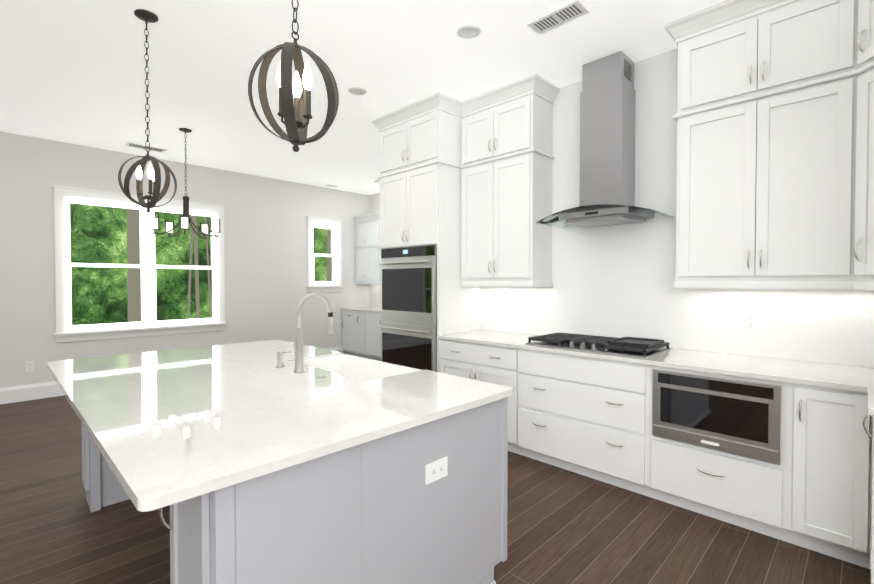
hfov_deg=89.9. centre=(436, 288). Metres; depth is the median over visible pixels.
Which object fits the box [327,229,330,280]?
trunk
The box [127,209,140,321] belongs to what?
trunk
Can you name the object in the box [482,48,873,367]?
wall
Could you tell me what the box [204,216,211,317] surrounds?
trunk
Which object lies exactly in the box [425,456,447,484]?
outlet
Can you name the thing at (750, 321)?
outlet
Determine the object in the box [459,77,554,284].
upper cabinet
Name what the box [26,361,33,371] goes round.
outlet
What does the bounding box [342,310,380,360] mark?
base cabinet
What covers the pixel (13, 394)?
baseboard
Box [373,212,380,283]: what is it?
upper cabinet
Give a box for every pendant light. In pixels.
[118,9,176,212]
[248,0,338,151]
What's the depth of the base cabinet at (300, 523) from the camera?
1.28 m
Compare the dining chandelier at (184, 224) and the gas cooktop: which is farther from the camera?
the dining chandelier at (184, 224)
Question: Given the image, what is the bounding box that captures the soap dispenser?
[275,351,291,367]
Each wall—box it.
[0,131,369,387]
[370,193,380,306]
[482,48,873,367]
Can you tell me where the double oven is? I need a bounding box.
[378,245,435,371]
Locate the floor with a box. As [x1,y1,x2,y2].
[0,396,870,583]
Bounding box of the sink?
[292,354,420,380]
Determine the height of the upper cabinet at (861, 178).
1.707 m
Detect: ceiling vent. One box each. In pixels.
[125,142,166,152]
[527,0,588,34]
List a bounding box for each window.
[52,185,226,342]
[306,216,343,291]
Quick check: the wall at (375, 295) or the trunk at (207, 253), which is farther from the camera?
the trunk at (207, 253)
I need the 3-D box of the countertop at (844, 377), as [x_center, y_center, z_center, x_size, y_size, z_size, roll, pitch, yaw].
[1.312,0.460,2.878,3.500,0.029,1.135,1,1,45]
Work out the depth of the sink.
2.86 m
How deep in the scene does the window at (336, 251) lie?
8.01 m
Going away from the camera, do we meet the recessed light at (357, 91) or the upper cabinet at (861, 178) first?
the upper cabinet at (861, 178)
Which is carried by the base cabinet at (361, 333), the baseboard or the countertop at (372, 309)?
the countertop at (372, 309)
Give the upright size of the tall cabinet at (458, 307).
1.810 m
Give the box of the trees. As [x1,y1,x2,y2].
[70,203,331,324]
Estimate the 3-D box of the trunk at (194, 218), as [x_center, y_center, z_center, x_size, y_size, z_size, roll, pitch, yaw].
[-5.834,-2.776,10.487,0.080,14.002,0.360,1,1,45]
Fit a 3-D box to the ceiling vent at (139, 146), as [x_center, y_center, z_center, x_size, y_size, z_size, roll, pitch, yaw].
[-3.700,-1.800,5.570,0.180,0.008,0.420,1,1,45]
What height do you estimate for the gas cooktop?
0.076 m
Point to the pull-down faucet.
(298, 358)
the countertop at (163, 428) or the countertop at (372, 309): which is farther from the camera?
the countertop at (372, 309)
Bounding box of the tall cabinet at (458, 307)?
[380,237,482,371]
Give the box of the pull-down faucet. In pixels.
[292,293,335,372]
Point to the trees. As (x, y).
(80, 214)
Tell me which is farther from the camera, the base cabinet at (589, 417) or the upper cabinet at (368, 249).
the upper cabinet at (368, 249)
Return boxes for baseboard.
[0,346,342,403]
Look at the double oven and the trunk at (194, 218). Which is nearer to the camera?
the double oven
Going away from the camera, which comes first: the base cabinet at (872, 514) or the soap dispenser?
the base cabinet at (872, 514)
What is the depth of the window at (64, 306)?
5.97 m
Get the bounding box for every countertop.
[46,340,513,511]
[341,307,380,312]
[437,330,873,415]
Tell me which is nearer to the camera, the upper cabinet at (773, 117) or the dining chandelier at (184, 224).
the upper cabinet at (773, 117)
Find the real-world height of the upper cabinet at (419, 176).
1.362 m
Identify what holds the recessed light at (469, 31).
in the ceiling
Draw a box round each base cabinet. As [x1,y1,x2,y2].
[81,422,129,511]
[161,444,360,583]
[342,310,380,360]
[439,339,872,568]
[863,414,873,583]
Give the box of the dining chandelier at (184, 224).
[149,128,220,238]
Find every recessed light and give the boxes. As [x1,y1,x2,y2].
[348,87,366,94]
[457,24,480,38]
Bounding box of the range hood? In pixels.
[536,51,670,227]
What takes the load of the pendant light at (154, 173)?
hanging from the ceiling
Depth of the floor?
2.41 m
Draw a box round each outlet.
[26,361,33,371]
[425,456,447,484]
[744,313,757,331]
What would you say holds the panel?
on the floor
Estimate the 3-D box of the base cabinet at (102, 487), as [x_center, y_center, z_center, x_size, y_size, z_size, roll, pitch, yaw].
[-2.024,0.913,2.878,0.230,0.876,0.470,1,1,45]
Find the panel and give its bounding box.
[361,397,507,583]
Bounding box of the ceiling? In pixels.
[0,0,799,194]
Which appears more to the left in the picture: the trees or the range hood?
the trees
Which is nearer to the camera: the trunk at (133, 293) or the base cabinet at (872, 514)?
the base cabinet at (872, 514)
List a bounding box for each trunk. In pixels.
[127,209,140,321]
[187,215,199,318]
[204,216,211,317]
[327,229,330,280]
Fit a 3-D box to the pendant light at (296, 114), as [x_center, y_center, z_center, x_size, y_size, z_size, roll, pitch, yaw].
[-0.503,-1.112,1.548,0.322,1.250,0.315,1,1,45]
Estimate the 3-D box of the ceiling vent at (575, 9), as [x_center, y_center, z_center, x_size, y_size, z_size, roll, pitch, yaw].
[0.779,-1.754,2.835,0.360,0.008,0.160,1,1,45]
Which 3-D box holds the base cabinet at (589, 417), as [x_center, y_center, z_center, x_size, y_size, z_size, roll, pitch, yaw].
[1.471,0.911,3.048,3.501,0.874,0.680,1,1,45]
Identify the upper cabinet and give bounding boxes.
[353,213,372,283]
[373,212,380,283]
[375,93,458,240]
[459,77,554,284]
[672,0,851,283]
[848,0,873,283]
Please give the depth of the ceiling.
3.42 m
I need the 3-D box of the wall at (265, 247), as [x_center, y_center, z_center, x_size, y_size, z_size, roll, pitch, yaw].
[-4.489,-0.249,5.593,0.160,3.110,9.230,1,1,45]
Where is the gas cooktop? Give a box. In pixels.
[525,332,671,357]

